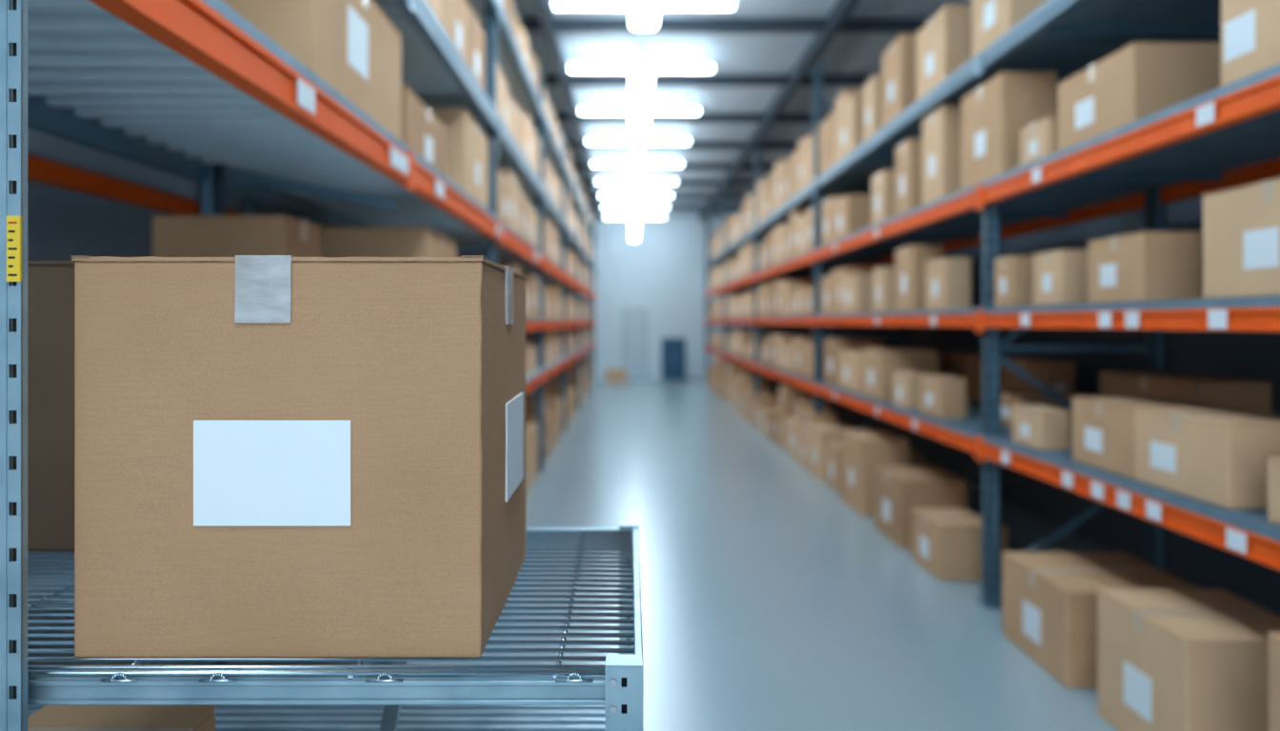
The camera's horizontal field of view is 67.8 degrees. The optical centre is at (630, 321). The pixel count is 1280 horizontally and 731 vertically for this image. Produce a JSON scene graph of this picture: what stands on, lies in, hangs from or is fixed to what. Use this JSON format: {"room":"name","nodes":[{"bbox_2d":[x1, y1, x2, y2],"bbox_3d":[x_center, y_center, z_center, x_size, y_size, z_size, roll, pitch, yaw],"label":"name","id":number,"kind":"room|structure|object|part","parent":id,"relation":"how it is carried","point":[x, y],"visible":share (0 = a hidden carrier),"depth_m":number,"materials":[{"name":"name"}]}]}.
{"room":"warehouse aisle","nodes":[
{"label":"warehouse aisle","id":0,"kind":"room"},
{"bbox_2d":[27,127,333,633],"bbox_3d":[-3.150,-0.700,10.450,0.200,4.600,32.900,0,0,0],"label":"wall","id":1,"kind":"structure","parent":0,"point":[62,225],"depth_m":5.37,"materials":[{"name":"grey paint"}]},
{"bbox_2d":[27,378,1118,730],"bbox_3d":[0.150,1.650,10.550,6.800,0.100,33.100,0,0,0],"label":"floor","id":2,"kind":"structure","parent":0,"point":[770,603],"depth_m":5.57,"materials":[{"name":"concrete"}]},
{"bbox_2d":[27,150,310,222],"bbox_3d":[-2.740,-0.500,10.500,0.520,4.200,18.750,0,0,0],"label":"beam","id":3,"kind":"structure","parent":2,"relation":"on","point":[45,170],"depth_m":4.62,"materials":[{"name":"orange metal"}]},
{"bbox_2d":[27,0,596,664],"bbox_3d":[-1.333,-0.575,12.975,0.874,4.350,23.800,0,0,0],"label":"rack","id":4,"kind":"object","parent":2,"relation":"on","point":[194,90],"visible":0.45,"depth_m":3.56,"materials":[{"name":"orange metal"}]},
{"bbox_2d":[151,215,321,257],"bbox_3d":[-1.429,-0.205,3.500,0.463,0.331,0.402,0,0,0],"label":"cardboard box","id":5,"kind":"object","parent":4,"relation":"on","point":[172,235],"visible":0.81,"depth_m":3.30,"materials":[{"name":"beige cardboard"}]},
{"bbox_2d":[221,0,401,141],"bbox_3d":[-1.194,-0.966,3.480,0.453,0.511,1.122,0,0,0],"label":"cardboard box","id":6,"kind":"object","parent":4,"relation":"on","point":[353,46],"visible":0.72,"depth_m":3.25,"materials":[{"name":"beige cardboard"}]},
{"bbox_2d":[320,226,457,257],"bbox_3d":[-1.335,-0.251,5.020,0.693,0.421,0.802,0,0,0],"label":"cardboard box","id":7,"kind":"object","parent":4,"relation":"on","point":[335,241],"visible":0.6,"depth_m":4.62,"materials":[{"name":"beige cardboard"}]},
{"bbox_2d":[401,84,447,177],"bbox_3d":[-1.250,-0.885,4.725,0.503,0.351,0.952,0,0,0],"label":"cardboard box","id":8,"kind":"object","parent":4,"relation":"on","point":[423,131],"visible":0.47,"depth_m":4.60,"materials":[{"name":"beige cardboard"}]},
{"bbox_2d":[429,107,488,209],"bbox_3d":[-1.165,-0.986,6.050,0.393,0.551,0.902,0,0,0],"label":"cardboard box","id":9,"kind":"object","parent":4,"relation":"on","point":[467,142],"visible":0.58,"depth_m":5.62,"materials":[{"name":"beige cardboard"}]},
{"bbox_2d":[426,0,592,260],"bbox_3d":[-1.294,-1.729,14.319,0.651,0.619,20.040,0,0,0],"label":"stacked cardboard boxes","id":10,"kind":"object","parent":4,"relation":"on","point":[458,18],"visible":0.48,"depth_m":7.05,"materials":[{"name":"beige cardboard"}]},
{"bbox_2d":[497,167,592,291],"bbox_3d":[-1.293,-0.969,15.761,0.650,0.518,17.524,0,0,0],"label":"stacked cardboard boxes","id":11,"kind":"object","parent":4,"relation":"on","point":[513,209],"visible":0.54,"depth_m":8.86,"materials":[{"name":"beige cardboard"}]},
{"bbox_2d":[499,263,593,319],"bbox_3d":[-1.287,-0.264,15.632,0.638,0.448,17.868,0,0,0],"label":"stacked cardboard boxes","id":12,"kind":"object","parent":4,"relation":"on","point":[552,301],"visible":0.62,"depth_m":11.34,"materials":[{"name":"beige cardboard"}]},
{"bbox_2d":[500,0,592,226],"bbox_3d":[-1.288,-2.470,14.628,0.641,0.501,19.257,0,0,0],"label":"stacked cardboard boxes","id":13,"kind":"object","parent":4,"relation":"on","point":[518,30],"visible":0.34,"depth_m":9.56,"materials":[{"name":"beige cardboard"}]},
{"bbox_2d":[525,326,593,375],"bbox_3d":[-1.288,0.300,15.673,0.640,0.401,17.949,0,0,0],"label":"stacked cardboard boxes","id":14,"kind":"object","parent":4,"relation":"on","point":[552,338],"visible":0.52,"depth_m":11.73,"materials":[{"name":"beige cardboard"}]},
{"bbox_2d":[0,0,643,730],"bbox_3d":[-0.660,0.400,1.375,1.390,2.400,0.790,0,0,0],"label":"storage rack","id":15,"kind":"object","parent":2,"relation":"on","point":[398,696],"visible":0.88,"depth_m":1.02,"materials":[{"name":"silver metal"}]},
{"bbox_2d":[27,261,75,551],"bbox_3d":[-0.990,0.138,1.617,0.582,0.469,0.167,0,0,0],"label":"cardboard box","id":16,"kind":"object","parent":15,"relation":"on","point":[50,285],"visible":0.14,"depth_m":1.53,"materials":[{"name":"brown cardboard"}]},
{"bbox_2d":[27,705,217,730],"bbox_3d":[-0.674,0.592,1.185,0.233,0.149,0.212,0,0,0],"label":"cardboard box","id":17,"kind":"object","parent":15,"relation":"on","point":[49,718],"visible":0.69,"depth_m":1.25,"materials":[{"name":"beige cardboard"}]},
{"bbox_2d":[70,255,527,658],"bbox_3d":[-0.387,0.149,1.273,0.458,0.445,0.457,0,0,0],"label":"cardboard box","id":18,"kind":"object","parent":15,"relation":"on","point":[276,456],"visible":1,"depth_m":1.05,"materials":[{"name":"brown cardboard"}]},
{"bbox_3d":[-0.657,0.552,1.374,1.326,0.316,0.708,0,0,0],"label":"shelf","id":19,"kind":"part","parent":15,"relation":"part of","materials":[{"name":"metal"}]},
{"bbox_2d":[525,356,592,491],"bbox_3d":[-1.294,1.176,15.832,0.652,0.848,17.266,0,0,0],"label":"stacked cardboard boxes","id":20,"kind":"object","parent":2,"relation":"on","point":[552,400],"visible":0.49,"depth_m":12.20,"materials":[{"name":"beige cardboard"}]},
{"bbox_2d":[605,368,626,381],"bbox_3d":[-0.380,1.429,25.400,0.563,0.341,0.402,0,0,0],"label":"cardboard box","id":21,"kind":"object","parent":2,"relation":"on","point":[611,374],"visible":1,"depth_m":25.20,"materials":[{"name":"beige cardboard"}]},
{"bbox_2d":[660,338,685,381],"bbox_3d":[1.160,1.020,25.651,0.640,1.160,0.598,0,0,0],"label":"storage cabinet","id":22,"kind":"object","parent":2,"relation":"on","point":[672,350],"visible":1,"depth_m":25.38,"materials":[{"name":"blue metal"}]},
{"bbox_2d":[297,0,1279,609],"bbox_3d":[1.060,-0.600,12.850,3.920,4.400,25.050,0,0,0],"label":"rack","id":23,"kind":"object","parent":2,"relation":"on","point":[1236,124],"visible":0.79,"depth_m":5.25,"materials":[{"name":"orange metal"}]},
{"bbox_2d":[707,196,843,291],"bbox_3d":[2.344,-1.080,17.271,0.632,0.590,15.346,0,0,0],"label":"stacked cardboard boxes","id":24,"kind":"object","parent":23,"relation":"on","point":[794,238],"visible":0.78,"depth_m":12.73,"materials":[{"name":"beige cardboard"}]},
{"bbox_2d":[709,88,862,260],"bbox_3d":[2.347,-1.870,16.758,0.638,0.700,15.518,0,0,0],"label":"stacked cardboard boxes","id":25,"kind":"object","parent":23,"relation":"on","point":[790,175],"visible":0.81,"depth_m":12.57,"materials":[{"name":"beige cardboard"}]},
{"bbox_2d":[709,267,877,319],"bbox_3d":[2.352,-0.328,16.785,0.648,0.496,15.572,0,0,0],"label":"stacked cardboard boxes","id":26,"kind":"object","parent":23,"relation":"on","point":[781,297],"visible":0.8,"depth_m":12.57,"materials":[{"name":"beige cardboard"}]},
{"bbox_2d":[708,330,883,394],"bbox_3d":[2.354,0.405,16.369,0.652,0.459,16.743,0,0,0],"label":"stacked cardboard boxes","id":27,"kind":"object","parent":23,"relation":"on","point":[841,358],"visible":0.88,"depth_m":11.21,"materials":[{"name":"beige cardboard"}]},
{"bbox_2d":[834,92,862,164],"bbox_3d":[2.095,-1.801,9.036,0.153,0.561,0.809,0,0,0],"label":"cardboard box","id":28,"kind":"object","parent":23,"relation":"on","point":[849,116],"visible":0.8,"depth_m":8.80,"materials":[{"name":"beige cardboard"}]},
{"bbox_2d":[832,194,871,240],"bbox_3d":[2.130,-0.987,9.194,0.224,0.403,0.671,0,0,0],"label":"cardboard box","id":29,"kind":"object","parent":23,"relation":"on","point":[851,213],"visible":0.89,"depth_m":8.86,"materials":[{"name":"beige cardboard"}]},
{"bbox_2d":[840,273,873,313],"bbox_3d":[2.095,-0.257,8.835,0.153,0.354,0.696,0,0,0],"label":"cardboard box","id":30,"kind":"object","parent":23,"relation":"on","point":[855,290],"visible":0.87,"depth_m":8.50,"materials":[{"name":"beige cardboard"}]},
{"bbox_2d":[862,74,881,142],"bbox_3d":[2.095,-1.786,8.085,0.153,0.533,0.390,0,0,0],"label":"cardboard box","id":31,"kind":"object","parent":23,"relation":"on","point":[872,89],"visible":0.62,"depth_m":7.97,"materials":[{"name":"beige cardboard"}]},
{"bbox_2d":[871,169,895,225],"bbox_3d":[2.095,-1.000,7.789,0.153,0.431,0.392,0,0,0],"label":"cardboard box","id":32,"kind":"object","parent":23,"relation":"on","point":[883,183],"visible":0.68,"depth_m":7.61,"materials":[{"name":"beige cardboard"}]},
{"bbox_2d":[872,266,896,312],"bbox_3d":[2.095,-0.261,7.773,0.153,0.362,0.361,0,0,0],"label":"cardboard box","id":33,"kind":"object","parent":23,"relation":"on","point":[884,277],"visible":0.68,"depth_m":7.59,"materials":[{"name":"beige cardboard"}]},
{"bbox_2d":[881,33,916,127],"bbox_3d":[2.095,-1.838,7.382,0.153,0.636,0.541,0,0,0],"label":"cardboard box","id":34,"kind":"object","parent":23,"relation":"on","point":[899,59],"visible":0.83,"depth_m":7.17,"materials":[{"name":"beige cardboard"}]},
{"bbox_2d":[861,348,938,400],"bbox_3d":[2.250,0.432,7.997,0.464,0.406,0.634,0,0,0],"label":"cardboard box","id":35,"kind":"object","parent":23,"relation":"on","point":[878,365],"visible":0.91,"depth_m":7.68,"materials":[{"name":"beige cardboard"}]},
{"bbox_2d":[895,138,921,216],"bbox_3d":[2.095,-1.058,7.080,0.153,0.547,0.374,0,0,0],"label":"cardboard box","id":36,"kind":"object","parent":23,"relation":"on","point":[909,153],"visible":0.71,"depth_m":6.93,"materials":[{"name":"beige cardboard"}]},
{"bbox_2d":[892,371,928,408],"bbox_3d":[2.095,0.508,7.144,0.153,0.254,0.406,0,0,0],"label":"cardboard box","id":37,"kind":"object","parent":23,"relation":"on","point":[905,384],"visible":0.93,"depth_m":7.00,"materials":[{"name":"beige cardboard"}]},
{"bbox_2d":[895,244,942,311],"bbox_3d":[2.129,-0.317,7.045,0.221,0.474,0.444,0,0,0],"label":"cardboard box","id":38,"kind":"object","parent":23,"relation":"on","point":[910,260],"visible":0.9,"depth_m":6.83,"materials":[{"name":"beige cardboard"}]},
{"bbox_2d":[921,104,960,205],"bbox_3d":[2.095,-1.095,6.380,0.153,0.620,0.445,0,0,0],"label":"cardboard box","id":39,"kind":"object","parent":23,"relation":"on","point":[941,129],"visible":0.8,"depth_m":6.19,"materials":[{"name":"beige cardboard"}]},
{"bbox_2d":[919,375,966,419],"bbox_3d":[2.107,0.503,6.441,0.177,0.263,0.453,0,0,0],"label":"cardboard box","id":40,"kind":"object","parent":23,"relation":"on","point":[940,396],"visible":1,"depth_m":6.22,"materials":[{"name":"beige cardboard"}]},
{"bbox_2d":[916,4,971,100],"bbox_3d":[2.105,-1.780,6.427,0.174,0.519,0.614,0,0,0],"label":"cardboard box","id":41,"kind":"object","parent":23,"relation":"on","point":[944,43],"visible":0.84,"depth_m":6.19,"materials":[{"name":"beige cardboard"}]},
{"bbox_2d":[925,257,971,309],"bbox_3d":[2.105,-0.249,6.319,0.174,0.337,0.397,0,0,0],"label":"cardboard box","id":42,"kind":"object","parent":23,"relation":"on","point":[948,279],"visible":0.9,"depth_m":6.12,"materials":[{"name":"beige cardboard"}]},
{"bbox_2d":[938,352,1075,403],"bbox_3d":[2.799,0.438,15.302,0.202,0.394,18.208,0,0,0],"label":"stacked cardboard boxes","id":43,"kind":"object","parent":23,"relation":"on","point":[1055,374],"visible":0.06,"depth_m":6.76,"materials":[{"name":"beige cardboard"}]},
{"bbox_2d":[960,71,1057,190],"bbox_3d":[2.170,-1.074,5.500,0.303,0.578,0.644,0,0,0],"label":"cardboard box","id":44,"kind":"object","parent":23,"relation":"on","point":[993,114],"visible":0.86,"depth_m":5.21,"materials":[{"name":"beige cardboard"}]},
{"bbox_2d":[971,0,1047,59],"bbox_3d":[2.172,-1.770,5.359,0.308,0.501,0.569,0,0,0],"label":"cardboard box","id":45,"kind":"object","parent":23,"relation":"on","point":[990,19],"visible":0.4,"depth_m":5.29,"materials":[{"name":"beige cardboard"}]},
{"bbox_2d":[994,255,1034,306],"bbox_3d":[2.095,-0.217,5.163,0.153,0.274,0.252,0,0,0],"label":"cardboard box","id":46,"kind":"object","parent":23,"relation":"on","point":[1013,274],"visible":0.85,"depth_m":5.04,"materials":[{"name":"beige cardboard"}]},
{"bbox_2d":[1020,116,1058,166],"bbox_3d":[2.095,-0.891,4.775,0.153,0.212,0.329,0,0,0],"label":"cardboard box","id":47,"kind":"object","parent":23,"relation":"on","point":[1038,140],"visible":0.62,"depth_m":4.70,"materials":[{"name":"beige cardboard"}]},
{"bbox_2d":[1011,404,1070,450],"bbox_3d":[2.095,0.538,4.874,0.153,0.194,0.354,0,0,0],"label":"cardboard box","id":48,"kind":"object","parent":23,"relation":"on","point":[1041,428],"visible":1,"depth_m":4.71,"materials":[{"name":"beige cardboard"}]},
{"bbox_2d":[1000,390,1099,429],"bbox_3d":[2.550,0.537,5.850,0.503,0.196,0.502,0,0,0],"label":"cardboard box","id":49,"kind":"object","parent":23,"relation":"on","point":[1009,398],"visible":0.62,"depth_m":5.75,"materials":[{"name":"beige cardboard"}]},
{"bbox_2d":[1033,249,1088,305],"bbox_3d":[2.095,-0.210,4.617,0.153,0.260,0.318,0,0,0],"label":"cardboard box","id":50,"kind":"object","parent":23,"relation":"on","point":[1061,276],"visible":0.87,"depth_m":4.46,"materials":[{"name":"beige cardboard"}]},
{"bbox_2d":[1057,41,1220,151],"bbox_3d":[2.201,-0.955,4.167,0.366,0.341,0.685,0,0,0],"label":"cardboard box","id":51,"kind":"object","parent":23,"relation":"on","point":[1139,80],"visible":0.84,"depth_m":3.83,"materials":[{"name":"beige cardboard"}]},
{"bbox_2d":[1087,231,1201,302],"bbox_3d":[2.136,-0.219,3.982,0.236,0.278,0.456,0,0,0],"label":"cardboard box","id":52,"kind":"object","parent":23,"relation":"on","point":[1142,266],"visible":0.91,"depth_m":3.75,"materials":[{"name":"beige cardboard"}]},
{"bbox_2d":[1071,397,1238,479],"bbox_3d":[2.235,0.490,4.102,0.433,0.290,0.524,0,0,0],"label":"cardboard box","id":53,"kind":"object","parent":23,"relation":"on","point":[1103,428],"visible":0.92,"depth_m":4.07,"materials":[{"name":"beige cardboard"}]},
{"bbox_2d":[1099,371,1273,413],"bbox_3d":[2.729,0.452,4.750,0.343,0.366,0.902,0,0,0],"label":"cardboard box","id":54,"kind":"object","parent":23,"relation":"on","point":[1246,394],"visible":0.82,"depth_m":4.44,"materials":[{"name":"beige cardboard"}]},
{"bbox_2d":[1133,406,1279,509],"bbox_3d":[2.196,0.487,3.521,0.357,0.295,0.611,0,0,0],"label":"cardboard box","id":55,"kind":"object","parent":23,"relation":"on","point":[1214,455],"visible":0.99,"depth_m":3.36,"materials":[{"name":"beige cardboard"}]},
{"bbox_2d":[1201,178,1279,299],"bbox_3d":[2.259,-0.264,3.016,0.483,0.369,0.704,0,0,0],"label":"cardboard box","id":56,"kind":"object","parent":23,"relation":"on","point":[1241,225],"visible":0.98,"depth_m":3.14,"materials":[{"name":"beige cardboard"}]},
{"bbox_2d":[1220,0,1279,86],"bbox_3d":[2.156,-0.979,3.000,0.277,0.388,0.528,0,0,0],"label":"cardboard box","id":57,"kind":"object","parent":23,"relation":"on","point":[1250,29],"visible":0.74,"depth_m":3.12,"materials":[{"name":"beige cardboard"}]},
{"bbox_2d":[1266,458,1279,525],"bbox_3d":[2.259,0.533,2.844,0.483,0.204,0.361,0,0,0],"label":"cardboard box","id":58,"kind":"object","parent":23,"relation":"on","point":[1273,465],"visible":1,"depth_m":2.99,"materials":[{"name":"beige cardboard"}]},
{"bbox_2d":[707,358,924,495],"bbox_3d":[2.247,1.223,16.284,0.699,0.754,15.972,0,0,0],"label":"stacked cardboard boxes","id":59,"kind":"object","parent":2,"relation":"on","point":[814,440],"visible":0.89,"depth_m":12.24,"materials":[{"name":"beige cardboard"}]},
{"bbox_2d":[841,429,909,516],"bbox_3d":[2.095,1.284,8.189,0.394,0.631,0.742,0,0,0],"label":"cardboard box","id":60,"kind":"object","parent":2,"relation":"on","point":[862,450],"visible":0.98,"depth_m":7.83,"materials":[{"name":"beige cardboard"}]},
{"bbox_2d":[874,465,966,548],"bbox_3d":[2.135,1.360,7.068,0.473,0.480,0.710,0,0,0],"label":"cardboard box","id":61,"kind":"object","parent":2,"relation":"on","point":[898,490],"visible":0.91,"depth_m":6.77,"materials":[{"name":"beige cardboard"}]},
{"bbox_2d":[911,507,981,580],"bbox_3d":[2.076,1.429,6.162,0.356,0.342,0.560,0,0,0],"label":"cardboard box","id":62,"kind":"object","parent":2,"relation":"on","point":[947,542],"visible":0.86,"depth_m":5.89,"materials":[{"name":"beige cardboard"}]},
{"bbox_2d":[977,515,1008,563],"bbox_3d":[2.309,1.480,6.500,0.383,0.241,0.402,0,0,0],"label":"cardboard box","id":63,"kind":"object","parent":2,"relation":"on","point":[1004,530],"visible":0.07,"depth_m":6.30,"materials":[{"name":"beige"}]},
{"bbox_2d":[1001,552,1201,688],"bbox_3d":[2.211,1.389,4.510,0.625,0.423,0.725,0,0,0],"label":"cardboard box","id":64,"kind":"object","parent":2,"relation":"on","point":[1050,600],"visible":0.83,"depth_m":4.39,"materials":[{"name":"beige cardboard"}]},
{"bbox_2d":[1097,589,1279,730],"bbox_3d":[2.152,1.344,3.568,0.508,0.512,0.620,0,0,0],"label":"cardboard box","id":65,"kind":"object","parent":2,"relation":"on","point":[1170,660],"visible":1,"depth_m":3.43,"materials":[{"name":"beige cardboard"}]},
{"bbox_2d":[1267,632,1279,730],"bbox_3d":[2.080,1.262,2.626,0.365,0.675,0.431,0,0,0],"label":"cardboard box","id":66,"kind":"object","parent":2,"relation":"on","point":[1274,637],"visible":1,"depth_m":2.81,"materials":[{"name":"beige cardboard"}]},
{"bbox_2d":[544,215,749,378],"bbox_3d":[0.150,-0.700,27.000,6.800,4.600,0.200,0,0,0],"label":"wall","id":67,"kind":"structure","parent":0,"point":[662,272],"depth_m":26.90,"materials":[{"name":"paint"}]},
{"bbox_2d":[621,309,647,379],"bbox_3d":[0.120,0.620,26.858,0.720,1.960,0.080,0,0,0],"label":"door","id":68,"kind":"structure","parent":67,"relation":"in","point":[634,322],"depth_m":26.87,"materials":[{"name":"white metal"}]},
{"bbox_2d":[513,0,971,215],"bbox_3d":[0.150,-3.075,10.550,6.800,0.150,33.100,0,0,0],"label":"ceiling","id":69,"kind":"structure","parent":0,"point":[730,53],"depth_m":11.30,"materials":[{"name":"grey metal"}]},
{"bbox_2d":[630,232,638,240],"bbox_3d":[0.100,-2.585,24.900,0.200,0.830,1.440,0,0,0],"label":"pendant light","id":70,"kind":"object","parent":69,"relation":"hanging from","point":[633,236],"visible":0.66,"depth_m":24.42,"materials":[{"name":"white"}]},
{"bbox_2d":[604,210,664,218],"bbox_3d":[0.120,-2.900,25.700,1.600,0.200,0.160,0,0,0],"label":"ceiling light","id":71,"kind":"object","parent":69,"relation":"attached to","point":[612,213],"depth_m":25.66,"materials":[{"name":"white plastic"}]},
{"bbox_2d":[630,195,639,232],"bbox_3d":[0.100,-2.585,22.600,0.200,0.830,1.440,0,0,0],"label":"pendant light","id":72,"kind":"object","parent":69,"relation":"hanging from","point":[634,228],"visible":0.73,"depth_m":22.03,"materials":[{"name":"white"}]},
{"bbox_2d":[602,200,667,208],"bbox_3d":[0.120,-2.900,23.550,1.600,0.200,0.160,0,0,0],"label":"ceiling light","id":73,"kind":"object","parent":69,"relation":"attached to","point":[605,206],"depth_m":23.50,"materials":[{"name":"white plastic"}]},
{"bbox_2d":[600,188,671,198],"bbox_3d":[0.120,-2.900,21.400,1.600,0.200,0.160,0,0,0],"label":"ceiling light","id":74,"kind":"object","parent":69,"relation":"attached to","point":[602,194],"depth_m":21.34,"materials":[{"name":"white plastic"}]},
{"bbox_2d":[597,173,676,183],"bbox_3d":[0.120,-2.900,19.250,1.600,0.200,0.160,0,0,0],"label":"ceiling light","id":75,"kind":"object","parent":69,"relation":"attached to","point":[600,180],"depth_m":19.22,"materials":[{"name":"white plastic"}]},
{"bbox_2d":[592,154,681,165],"bbox_3d":[0.120,-2.900,17.100,1.600,0.200,0.160,0,0,0],"label":"ceiling light","id":76,"kind":"object","parent":69,"relation":"attached to","point":[593,160],"depth_m":17.07,"materials":[{"name":"white plastic"}]},
{"bbox_2d":[586,130,689,143],"bbox_3d":[0.120,-2.900,14.950,1.600,0.200,0.160,0,0,0],"label":"ceiling light","id":77,"kind":"object","parent":69,"relation":"attached to","point":[676,139],"depth_m":14.91,"materials":[{"name":"white plastic"}]},
{"bbox_2d":[580,98,699,115],"bbox_3d":[0.120,-2.900,12.800,1.600,0.200,0.160,0,0,0],"label":"ceiling light","id":78,"kind":"object","parent":69,"relation":"attached to","point":[594,109],"depth_m":12.76,"materials":[{"name":"white plastic"}]},
{"bbox_2d":[569,53,713,72],"bbox_3d":[0.120,-2.900,10.650,1.600,0.200,0.160,0,0,0],"label":"ceiling light","id":79,"kind":"object","parent":69,"relation":"attached to","point":[587,66],"depth_m":10.61,"materials":[{"name":"white plastic"}]},
{"bbox_2d":[553,0,734,9],"bbox_3d":[0.120,-2.900,8.500,1.600,0.200,0.160,0,0,0],"label":"ceiling light","id":80,"kind":"object","parent":69,"relation":"attached to","point":[558,4],"depth_m":8.43,"materials":[{"name":"white plastic"}]},
{"bbox_2d":[630,0,659,29],"bbox_3d":[0.100,-2.585,6.500,0.200,0.830,1.440,0,0,0],"label":"pendant light","id":81,"kind":"object","parent":69,"relation":"hanging from","point":[644,13],"visible":1,"depth_m":6.73,"materials":[{"name":"white"}]},
{"bbox_2d":[518,0,929,220],"bbox_3d":[0.150,-2.920,10.450,6.400,0.160,32.900,0,0,0],"label":"ceiling beams","id":82,"kind":"structure","parent":69,"relation":"attached to","point":[837,21],"depth_m":11.57,"materials":[{"name":"grey metal"}]},
{"bbox_2d":[749,157,1279,615],"bbox_3d":[3.450,-0.700,10.450,0.200,4.600,32.900,0,0,0],"label":"wall","id":83,"kind":"structure","parent":0,"point":[1251,355],"depth_m":6.78,"materials":[{"name":"paint"}]}
]}

